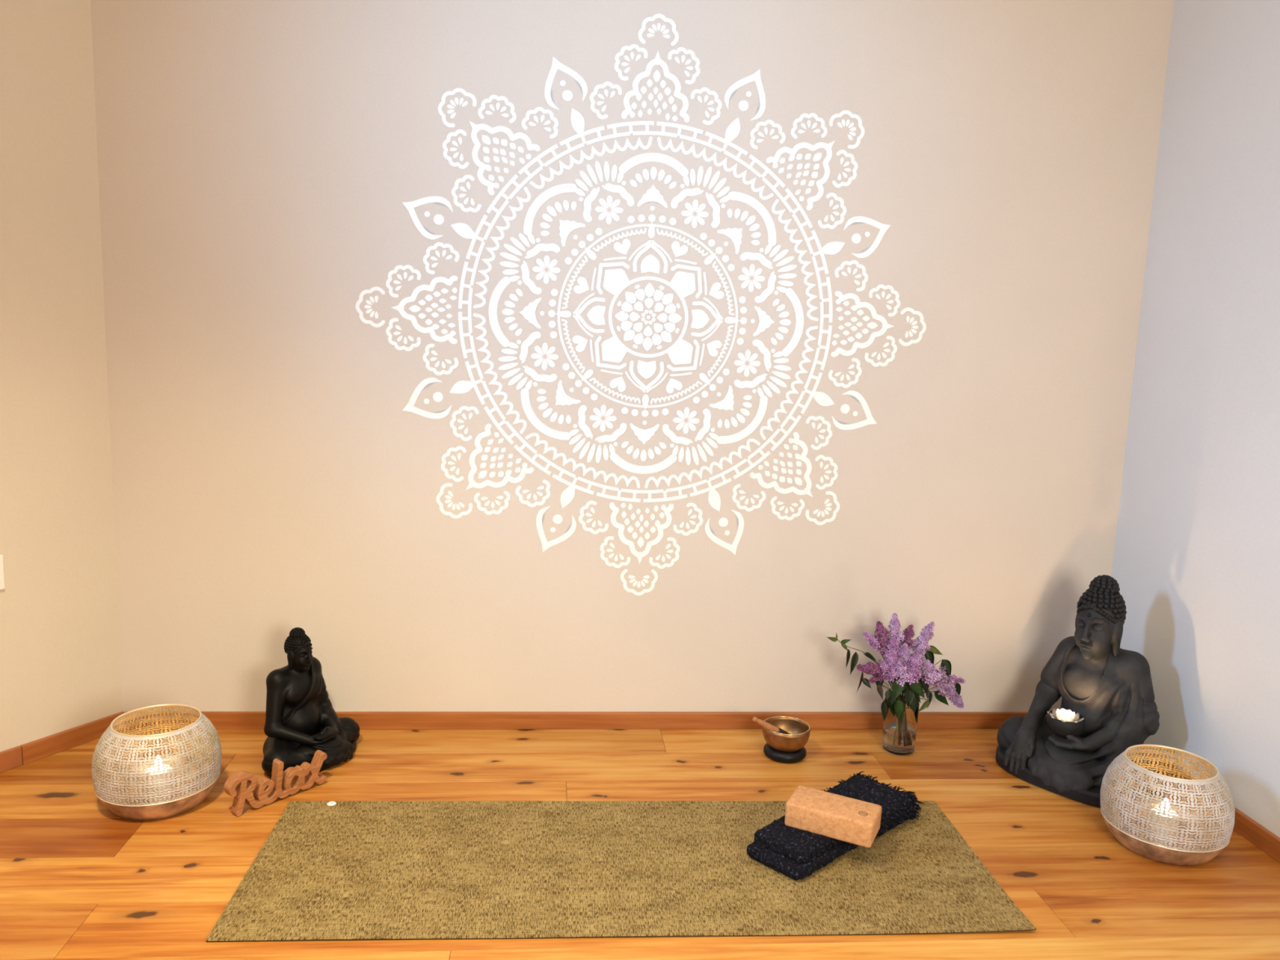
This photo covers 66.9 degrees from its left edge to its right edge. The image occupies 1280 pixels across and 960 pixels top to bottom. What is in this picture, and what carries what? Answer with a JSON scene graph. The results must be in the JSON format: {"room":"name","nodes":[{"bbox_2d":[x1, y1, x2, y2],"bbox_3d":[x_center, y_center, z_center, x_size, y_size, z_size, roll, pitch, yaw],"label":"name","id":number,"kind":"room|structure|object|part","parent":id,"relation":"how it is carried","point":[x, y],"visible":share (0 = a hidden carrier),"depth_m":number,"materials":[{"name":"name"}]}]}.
{"room":"exercise studio","nodes":[
{"label":"exercise studio","id":0,"kind":"room"},
{"bbox_2d":[0,0,122,751],"bbox_3d":[-2.807,-0.246,0.985,0.120,2.620,4.600,7,10,29],"label":"wall","id":1,"kind":"structure","parent":0,"point":[60,667],"depth_m":2.82,"materials":[{"name":"beige paint"}]},
{"bbox_2d":[0,554,4,590],"bbox_3d":[-1.830,0.266,2.720,0.014,0.100,0.085,7,10,29],"label":"light switch","id":2,"kind":"object","parent":1,"relation":"attached to","point":[2,565],"visible":1,"depth_m":2.75,"materials":[{"name":"white plastic"}]},
{"bbox_2d":[0,711,124,773],"bbox_3d":[-2.768,1.022,1.182,0.016,0.057,4.500,7,10,29],"label":"baseboard","id":3,"kind":"structure","parent":1,"relation":"attached to","point":[54,744],"depth_m":2.93,"materials":[{"name":"brown wood"}]},
{"bbox_2d":[90,0,1173,712],"bbox_3d":[0.020,-0.466,3.151,3.515,2.620,0.120,1,8,-5],"label":"wall","id":4,"kind":"structure","parent":0,"point":[259,161],"depth_m":3.09,"materials":[{"name":"beige paint"}]},
{"bbox_2d":[124,711,1048,729],"bbox_3d":[-0.031,0.811,3.270,3.267,0.057,0.015,1,8,-5],"label":"baseboard","id":5,"kind":"structure","parent":4,"relation":"attached to","point":[220,720],"depth_m":3.26,"materials":[{"name":"brown wood"}]},
{"bbox_2d":[355,13,926,595],"bbox_3d":[0.027,-0.517,3.082,1.823,1.823,0.001,1,8,-5],"label":"wall decal","id":6,"kind":"object","parent":4,"relation":"attached to","point":[615,281],"depth_m":3.07,"materials":[{"name":"white paint"}]},
{"bbox_2d":[355,286,385,327],"bbox_3d":[-0.836,-0.537,3.005,0.090,0.125,0.001,1,8,-5],"label":"flower","id":7,"kind":"object","parent":6,"relation":"on","point":[375,288],"depth_m":3.00,"materials":[{"name":"white paint"}]},
{"bbox_2d":[386,264,421,297],"bbox_3d":[-0.733,-0.615,3.002,0.107,0.101,0.001,1,8,-5],"label":"flower","id":8,"kind":"object","parent":6,"relation":"on","point":[389,276],"depth_m":3.00,"materials":[{"name":"white paint"}]},
{"bbox_2d":[386,317,421,351],"bbox_3d":[-0.738,-0.454,3.026,0.107,0.101,0.001,1,8,-5],"label":"flower","id":9,"kind":"object","parent":6,"relation":"on","point":[390,323],"depth_m":3.03,"materials":[{"name":"white paint"}]},
{"bbox_2d":[422,343,458,375],"bbox_3d":[-0.626,-0.378,3.046,0.112,0.099,0.001,1,8,-5],"label":"flower","id":10,"kind":"object","parent":6,"relation":"on","point":[424,357],"depth_m":3.05,"materials":[{"name":"white paint"}]},
{"bbox_2d":[422,242,459,274],"bbox_3d":[-0.615,-0.685,3.001,0.112,0.099,0.001,1,8,-5],"label":"flower","id":11,"kind":"object","parent":6,"relation":"on","point":[433,247],"depth_m":3.00,"materials":[{"name":"white paint"}]},
{"bbox_2d":[440,445,466,481],"bbox_3d":[-0.587,-0.052,3.099,0.107,0.101,0.001,-43,10,2],"label":"flower","id":12,"kind":"object","parent":6,"relation":"on","point":[442,466],"depth_m":3.10,"materials":[{"name":"white paint"}]},
{"bbox_2d":[435,483,472,518],"bbox_3d":[-0.605,0.075,3.117,0.090,0.125,0.001,-43,10,2],"label":"flower","id":13,"kind":"object","parent":6,"relation":"on","point":[441,506],"depth_m":3.12,"materials":[{"name":"white paint"}]},
{"bbox_2d":[442,128,468,168],"bbox_3d":[-0.553,-1.009,2.958,0.107,0.101,0.001,46,2,-10],"label":"flower","id":14,"kind":"object","parent":6,"relation":"on","point":[452,134],"depth_m":2.96,"materials":[{"name":"white paint"}]},
{"bbox_2d":[437,88,476,127],"bbox_3d":[-0.562,-1.137,2.938,0.090,0.125,0.001,46,2,-10],"label":"flower","id":15,"kind":"object","parent":6,"relation":"on","point":[457,90],"depth_m":2.94,"materials":[{"name":"white paint"}]},
{"bbox_2d":[449,405,479,440],"bbox_3d":[-0.553,-0.184,3.082,0.099,0.112,0.001,46,2,-10],"label":"flower","id":16,"kind":"object","parent":6,"relation":"on","point":[464,407],"depth_m":3.08,"materials":[{"name":"white paint"}]},
{"bbox_2d":[451,174,480,212],"bbox_3d":[-0.528,-0.876,2.980,0.112,0.099,0.001,46,2,-10],"label":"flower","id":17,"kind":"object","parent":6,"relation":"on","point":[467,176],"depth_m":2.98,"materials":[{"name":"white paint"}]},
{"bbox_2d":[474,490,510,515],"bbox_3d":[-0.476,0.064,3.126,0.101,0.107,0.001,46,2,-10],"label":"flower","id":18,"kind":"object","parent":6,"relation":"on","point":[478,504],"depth_m":3.13,"materials":[{"name":"white paint"}]},
{"bbox_2d":[477,94,516,123],"bbox_3d":[-0.434,-1.121,2.951,0.101,0.107,0.001,-43,10,2],"label":"flower","id":19,"kind":"object","parent":6,"relation":"on","point":[494,96],"depth_m":2.95,"materials":[{"name":"white paint"}]},
{"bbox_2d":[515,480,550,506],"bbox_3d":[-0.342,0.038,3.134,0.099,0.112,0.001,46,2,-10],"label":"flower","id":20,"kind":"object","parent":6,"relation":"on","point":[526,502],"depth_m":3.14,"materials":[{"name":"white paint"}]},
{"bbox_2d":[521,106,558,138],"bbox_3d":[-0.302,-1.089,2.968,0.112,0.099,0.001,46,2,-10],"label":"flower","id":21,"kind":"object","parent":6,"relation":"on","point":[539,108],"depth_m":2.96,"materials":[{"name":"white paint"}]},
{"bbox_2d":[530,342,558,370],"bbox_3d":[-0.302,-0.391,3.072,0.082,0.082,0.001,-21,10,-2],"label":"flower","id":22,"kind":"object","parent":6,"relation":"on","point":[544,347],"depth_m":3.07,"materials":[{"name":"white paint"}]},
{"bbox_2d":[532,255,560,284],"bbox_3d":[-0.292,-0.658,3.033,0.082,0.082,0.001,24,6,-8],"label":"flower","id":23,"kind":"object","parent":6,"relation":"on","point":[546,260],"depth_m":3.03,"materials":[{"name":"white paint"}]},
{"bbox_2d":[578,500,608,533],"bbox_3d":[-0.151,0.122,3.163,0.099,0.112,0.001,1,8,-5],"label":"flower","id":24,"kind":"object","parent":6,"relation":"on","point":[591,502],"depth_m":3.16,"materials":[{"name":"white paint"}]},
{"bbox_2d":[589,404,616,431],"bbox_3d":[-0.119,-0.199,3.117,0.082,0.082,0.001,24,6,-8],"label":"flower","id":25,"kind":"object","parent":6,"relation":"on","point":[602,427],"depth_m":3.12,"materials":[{"name":"white paint"}]},
{"bbox_2d":[589,81,622,119],"bbox_3d":[-0.105,-1.164,2.973,0.099,0.112,0.001,1,8,-5],"label":"flower","id":26,"kind":"object","parent":6,"relation":"on","point":[606,83],"depth_m":2.97,"materials":[{"name":"white paint"}]},
{"bbox_2d":[595,195,622,224],"bbox_3d":[-0.096,-0.842,3.022,0.082,0.082,0.001,-21,10,-2],"label":"flower","id":27,"kind":"object","parent":6,"relation":"on","point":[609,200],"depth_m":3.02,"materials":[{"name":"white paint"}]},
{"bbox_2d":[600,536,630,568],"bbox_3d":[-0.081,0.238,3.186,0.101,0.107,0.001,1,8,-5],"label":"flower","id":28,"kind":"object","parent":6,"relation":"on","point":[607,538],"depth_m":3.19,"materials":[{"name":"white paint"}]},
{"bbox_2d":[614,44,647,80],"bbox_3d":[-0.028,-1.276,2.963,0.101,0.107,0.001,1,8,-5],"label":"flower","id":29,"kind":"object","parent":6,"relation":"on","point":[633,46],"depth_m":2.96,"materials":[{"name":"white paint"}]},
{"bbox_2d":[620,568,657,595],"bbox_3d":[-0.003,0.339,3.208,0.125,0.090,0.001,1,8,-5],"label":"flower","id":30,"kind":"object","parent":6,"relation":"on","point":[624,582],"depth_m":3.21,"materials":[{"name":"white paint"}]},
{"bbox_2d":[638,13,679,45],"bbox_3d":[0.057,-1.374,2.956,0.125,0.090,0.001,1,8,-5],"label":"flower","id":31,"kind":"object","parent":6,"relation":"on","point":[657,15],"depth_m":2.96,"materials":[{"name":"white paint"}]},
{"bbox_2d":[648,537,679,568],"bbox_3d":[0.081,0.241,3.201,0.101,0.107,0.001,1,8,-5],"label":"flower","id":32,"kind":"object","parent":6,"relation":"on","point":[668,539],"depth_m":3.20,"materials":[{"name":"white paint"}]},
{"bbox_2d":[667,47,700,84],"bbox_3d":[0.135,-1.273,2.978,0.101,0.107,0.001,1,8,-5],"label":"flower","id":33,"kind":"object","parent":6,"relation":"on","point":[680,49],"depth_m":2.98,"materials":[{"name":"white paint"}]},
{"bbox_2d":[672,407,699,434],"bbox_3d":[0.150,-0.193,3.141,0.082,0.082,0.001,-21,10,-2],"label":"flower","id":34,"kind":"object","parent":6,"relation":"on","point":[695,420],"depth_m":3.14,"materials":[{"name":"white paint"}]},
{"bbox_2d":[673,502,702,535],"bbox_3d":[0.159,0.129,3.191,0.099,0.112,0.001,1,8,-5],"label":"flower","id":35,"kind":"object","parent":6,"relation":"on","point":[700,517],"depth_m":3.19,"materials":[{"name":"white paint"}]},
{"bbox_2d":[680,199,708,228],"bbox_3d":[0.173,-0.836,3.046,0.082,0.082,0.001,24,6,-8],"label":"flower","id":36,"kind":"object","parent":6,"relation":"on","point":[685,213],"depth_m":3.05,"materials":[{"name":"white paint"}]},
{"bbox_2d":[690,87,721,124],"bbox_3d":[0.204,-1.157,3.001,0.099,0.112,0.001,1,8,-5],"label":"flower","id":37,"kind":"object","parent":6,"relation":"on","point":[704,89],"depth_m":3.00,"materials":[{"name":"white paint"}]},
{"bbox_2d":[733,349,760,377],"bbox_3d":[0.346,-0.377,3.131,0.082,0.082,0.001,24,6,-8],"label":"flower","id":38,"kind":"object","parent":6,"relation":"on","point":[738,362],"depth_m":3.13,"materials":[{"name":"white paint"}]},
{"bbox_2d":[732,484,765,511],"bbox_3d":[0.355,0.054,3.196,0.112,0.099,0.001,46,2,-10],"label":"flower","id":39,"kind":"object","parent":6,"relation":"on","point":[737,486],"depth_m":3.20,"materials":[{"name":"white paint"}]},
{"bbox_2d":[737,264,764,292],"bbox_3d":[0.356,-0.644,3.091,0.082,0.082,0.001,-21,10,-2],"label":"flower","id":40,"kind":"object","parent":6,"relation":"on","point":[742,277],"depth_m":3.09,"materials":[{"name":"white paint"}]},
{"bbox_2d":[750,120,785,149],"bbox_3d":[0.395,-1.073,3.030,0.099,0.112,0.001,46,2,-10],"label":"flower","id":41,"kind":"object","parent":6,"relation":"on","point":[761,123],"depth_m":3.03,"materials":[{"name":"white paint"}]},
{"bbox_2d":[770,496,804,520],"bbox_3d":[0.488,0.086,3.213,0.101,0.107,0.001,-43,10,2],"label":"flower","id":42,"kind":"object","parent":6,"relation":"on","point":[773,509],"depth_m":3.22,"materials":[{"name":"white paint"}]},
{"bbox_2d":[791,112,827,138],"bbox_3d":[0.529,-1.099,3.038,0.101,0.107,0.001,46,2,-10],"label":"flower","id":43,"kind":"object","parent":6,"relation":"on","point":[803,115],"depth_m":3.04,"materials":[{"name":"white paint"}]},
{"bbox_2d":[805,415,832,449],"bbox_3d":[0.582,-0.159,3.184,0.112,0.099,0.001,46,2,-10],"label":"flower","id":44,"kind":"object","parent":6,"relation":"on","point":[824,421],"depth_m":3.19,"materials":[{"name":"white paint"}]},
{"bbox_2d":[805,491,839,525],"bbox_3d":[0.616,0.102,3.226,0.090,0.125,0.001,46,2,-10],"label":"flower","id":45,"kind":"object","parent":6,"relation":"on","point":[831,493],"depth_m":3.23,"materials":[{"name":"white paint"}]},
{"bbox_2d":[814,454,837,489],"bbox_3d":[0.607,-0.026,3.206,0.107,0.101,0.001,46,2,-10],"label":"flower","id":46,"kind":"object","parent":6,"relation":"on","point":[828,485],"depth_m":3.21,"materials":[{"name":"white paint"}]},
{"bbox_2d":[817,192,846,229],"bbox_3d":[0.607,-0.851,3.082,0.099,0.112,0.001,46,2,-10],"label":"flower","id":47,"kind":"object","parent":6,"relation":"on","point":[831,194],"depth_m":3.08,"materials":[{"name":"white paint"}]},
{"bbox_2d":[831,149,857,187],"bbox_3d":[0.640,-0.983,3.065,0.107,0.101,0.001,-43,10,2],"label":"flower","id":48,"kind":"object","parent":6,"relation":"on","point":[845,184],"depth_m":3.07,"materials":[{"name":"white paint"}]},
{"bbox_2d":[828,358,862,387],"bbox_3d":[0.669,-0.349,3.163,0.112,0.099,0.001,1,8,-5],"label":"flower","id":49,"kind":"object","parent":6,"relation":"on","point":[855,360],"depth_m":3.16,"materials":[{"name":"white paint"}]},
{"bbox_2d":[829,110,864,148],"bbox_3d":[0.658,-1.110,3.048,0.090,0.125,0.001,-43,10,2],"label":"flower","id":50,"kind":"object","parent":6,"relation":"on","point":[845,112],"depth_m":3.05,"materials":[{"name":"white paint"}]},
{"bbox_2d":[835,260,868,291],"bbox_3d":[0.680,-0.657,3.118,0.112,0.099,0.001,1,8,-5],"label":"flower","id":51,"kind":"object","parent":6,"relation":"on","point":[856,263],"depth_m":3.12,"materials":[{"name":"white paint"}]},
{"bbox_2d":[864,335,897,366],"bbox_3d":[0.786,-0.420,3.162,0.107,0.101,0.001,1,8,-5],"label":"flower","id":52,"kind":"object","parent":6,"relation":"on","point":[888,337],"depth_m":3.16,"materials":[{"name":"white paint"}]},
{"bbox_2d":[868,284,900,316],"bbox_3d":[0.792,-0.581,3.139,0.107,0.101,0.001,1,8,-5],"label":"flower","id":53,"kind":"object","parent":6,"relation":"on","point":[891,314],"depth_m":3.14,"materials":[{"name":"white paint"}]},
{"bbox_2d":[898,307,926,346],"bbox_3d":[0.890,-0.498,3.160,0.090,0.125,0.001,1,8,-5],"label":"flower","id":54,"kind":"object","parent":6,"relation":"on","point":[920,314],"depth_m":3.16,"materials":[{"name":"white paint"}]},
{"bbox_2d":[0,728,1279,959],"bbox_3d":[-1.278,1.159,1.015,6.355,0.060,4.450,1,8,-5],"label":"floor","id":55,"kind":"structure","parent":0,"point":[80,880],"depth_m":2.48,"materials":[{"name":"brown wood"}]},
{"bbox_2d":[91,703,222,820],"bbox_3d":[-1.318,0.766,2.652,0.319,0.236,0.319,0,9,-16],"label":"lantern","id":56,"kind":"object","parent":55,"relation":"on","point":[122,790],"visible":0.99,"depth_m":2.56,"materials":[{"name":"wicker"}]},
{"bbox_2d":[145,755,173,802],"bbox_3d":[-1.319,0.812,2.659,0.068,0.122,0.068,1,8,-5],"label":"candle","id":57,"kind":"object","parent":56,"relation":"in","point":[156,761],"visible":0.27,"depth_m":2.64,"materials":[{"name":"white wax"}]},
{"bbox_2d":[223,750,327,816],"bbox_3d":[-1.006,0.833,2.693,0.032,0.114,0.295,9,11,38],"label":"word sign","id":58,"kind":"object","parent":55,"relation":"on","point":[240,785],"visible":1,"depth_m":2.67,"materials":[{"name":"brown wood"}]},
{"bbox_2d":[262,626,359,777],"bbox_3d":[-0.992,0.652,2.933,0.286,0.409,0.285,-1,9,-19],"label":"statue","id":59,"kind":"object","parent":55,"relation":"on","point":[301,720],"visible":0.97,"depth_m":2.90,"materials":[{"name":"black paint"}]},
{"bbox_2d":[205,800,1036,942],"bbox_3d":[-0.035,0.955,2.441,1.830,0.013,0.626,1,8,-4],"label":"yoga mat","id":60,"kind":"object","parent":55,"relation":"on","point":[326,870],"visible":0.94,"depth_m":2.36,"materials":[{"name":"fabric"}]},
{"bbox_2d":[746,771,924,879],"bbox_3d":[0.525,0.914,2.593,0.551,0.080,0.240,-6,12,-44],"label":"blanket","id":61,"kind":"object","parent":60,"relation":"on","point":[797,853],"visible":0.73,"depth_m":2.47,"materials":[{"name":"fabric"}]},
{"bbox_2d":[784,785,881,848],"bbox_3d":[0.498,0.866,2.501,0.224,0.066,0.118,7,10,25],"label":"block","id":62,"kind":"object","parent":61,"relation":"on","point":[833,815],"visible":1,"depth_m":2.46,"materials":[{"name":"brown"}]},
{"bbox_2d":[763,743,806,763],"bbox_3d":[0.463,0.865,3.098,0.136,0.035,0.136,1,8,-5],"label":"cushion","id":63,"kind":"object","parent":55,"relation":"on","point":[771,753],"visible":0.56,"depth_m":3.05,"materials":[{"name":"black fabric"}]},
{"bbox_2d":[762,715,809,751],"bbox_3d":[0.465,0.818,3.091,0.151,0.077,0.151,1,8,-5],"label":"bowl","id":64,"kind":"object","parent":63,"relation":"on","point":[799,730],"visible":0.92,"depth_m":3.05,"materials":[{"name":"gold metal"}]},
{"bbox_2d":[752,716,791,734],"bbox_3d":[0.427,0.791,3.056,0.159,0.104,0.027,0,9,-16],"label":"mallet","id":65,"kind":"object","parent":64,"relation":"in","point":[766,725],"visible":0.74,"depth_m":3.04,"materials":[{"name":"brown wood"}]},
{"bbox_3d":[0.394,0.769,3.043,0.098,0.022,0.022,32,-1,-19],"label":"handle","id":66,"kind":"part","parent":65,"relation":"part of","materials":[{"name":"brown wood"}]},
{"bbox_2d":[882,697,919,755],"bbox_3d":[0.848,0.802,3.163,0.111,0.167,0.111,1,8,-5],"label":"glass vase","id":67,"kind":"object","parent":55,"relation":"on","point":[899,737],"visible":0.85,"depth_m":3.12,"materials":[{"name":"clear glass"}]},
{"bbox_2d":[826,632,892,688],"bbox_3d":[0.715,0.671,3.112,0.267,0.384,0.015,0,9,-12],"label":"twig","id":68,"kind":"object","parent":67,"relation":"in","point":[855,658],"visible":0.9,"depth_m":3.08,"materials":[{"name":"green plant"}]},
{"bbox_2d":[856,658,899,721],"bbox_3d":[0.773,0.719,3.117,0.176,0.292,0.081,1,8,-5],"label":"sprig","id":69,"kind":"object","parent":67,"relation":"in","point":[880,673],"visible":0.96,"depth_m":3.09,"materials":[{"name":"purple plant"}]},
{"bbox_2d":[862,621,904,699],"bbox_3d":[0.782,0.657,3.127,0.142,0.413,0.108,5,9,18],"label":"sprig","id":70,"kind":"object","parent":67,"relation":"in","point":[897,689],"visible":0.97,"depth_m":3.10,"materials":[{"name":"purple plant"}]},
{"bbox_2d":[883,642,924,720],"bbox_3d":[0.835,0.692,3.105,0.129,0.354,0.092,-1,9,-17],"label":"sprig","id":71,"kind":"object","parent":67,"relation":"in","point":[904,672],"visible":0.98,"depth_m":3.07,"materials":[{"name":"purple plant"}]},
{"bbox_2d":[887,613,924,697],"bbox_3d":[0.847,0.646,3.123,0.071,0.440,0.132,-4,11,-37],"label":"sprig","id":72,"kind":"object","parent":67,"relation":"in","point":[895,622],"visible":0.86,"depth_m":3.10,"materials":[{"name":"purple plant"}]},
{"bbox_2d":[892,624,925,702],"bbox_3d":[0.855,0.664,3.147,0.126,0.397,0.107,1,8,-5],"label":"sprig","id":73,"kind":"object","parent":67,"relation":"in","point":[909,633],"visible":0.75,"depth_m":3.13,"materials":[{"name":"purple plant"}]},
{"bbox_3d":[0.858,0.703,3.160,0.019,0.317,0.046,1,8,-5],"label":"stem","id":74,"kind":"part","parent":73,"relation":"part of","materials":[{"name":"purple plant"}]},
{"bbox_2d":[903,621,942,702],"bbox_3d":[0.903,0.658,3.153,0.145,0.412,0.082,-6,11,-42],"label":"sprig","id":75,"kind":"object","parent":67,"relation":"in","point":[922,642],"visible":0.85,"depth_m":3.13,"materials":[{"name":"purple plant"}]},
{"bbox_2d":[904,659,941,713],"bbox_3d":[0.907,0.719,3.123,0.109,0.300,0.070,3,8,6],"label":"sprig","id":76,"kind":"object","parent":67,"relation":"in","point":[929,669],"visible":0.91,"depth_m":3.09,"materials":[{"name":"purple plant"}]},
{"bbox_2d":[904,659,965,711],"bbox_3d":[0.956,0.726,3.139,0.195,0.285,0.082,1,8,-5],"label":"sprig","id":77,"kind":"object","parent":67,"relation":"in","point":[955,698],"visible":0.91,"depth_m":3.14,"materials":[{"name":"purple plant"}]},
{"bbox_2d":[995,574,1162,807],"bbox_3d":[1.379,0.613,2.987,0.380,0.641,0.501,-4,10,-35],"label":"statue","id":78,"kind":"object","parent":55,"relation":"on","point":[1109,686],"visible":0.91,"depth_m":2.94,"materials":[{"name":"black stone"}]},
{"bbox_2d":[1047,708,1084,722],"bbox_3d":[1.287,0.727,2.935,0.095,0.054,0.095,-5,11,-40],"label":"tealight holder","id":79,"kind":"object","parent":78,"relation":"in","point":[1058,714],"visible":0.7,"depth_m":2.94,"materials":[{"name":"white ceramic"}]},
{"bbox_2d":[1046,709,1084,737],"bbox_3d":[1.290,0.744,2.941,0.114,0.060,0.106,-5,11,-40],"label":"bowl","id":80,"kind":"object","parent":78,"relation":"on","point":[1063,729],"depth_m":2.90,"materials":[{"name":"black stone"}]},
{"bbox_2d":[1100,744,1235,865],"bbox_3d":[1.416,0.869,2.610,0.319,0.236,0.319,2,8,0],"label":"lantern","id":81,"kind":"object","parent":55,"relation":"on","point":[1200,837],"visible":0.99,"depth_m":2.52,"materials":[{"name":"wicker"}]},
{"bbox_2d":[1147,799,1177,845],"bbox_3d":[1.414,0.915,2.616,0.068,0.122,0.068,1,8,-5],"label":"candle","id":82,"kind":"object","parent":81,"relation":"in","point":[1162,806],"visible":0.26,"depth_m":2.60,"materials":[{"name":"white wax"}]},
{"bbox_2d":[1111,0,1279,837],"bbox_3d":[1.924,-0.093,1.079,0.120,2.620,4.400,1,8,-6],"label":"wall","id":83,"kind":"structure","parent":0,"point":[1196,564],"depth_m":2.86,"materials":[{"name":"white paint"}]},
{"bbox_2d":[1142,743,1279,862],"bbox_3d":[1.807,1.165,1.308,0.015,0.057,4.300,1,8,-6],"label":"baseboard","id":84,"kind":"structure","parent":83,"relation":"attached to","point":[1255,833],"depth_m":2.64,"materials":[{"name":"brown wood"}]}
]}

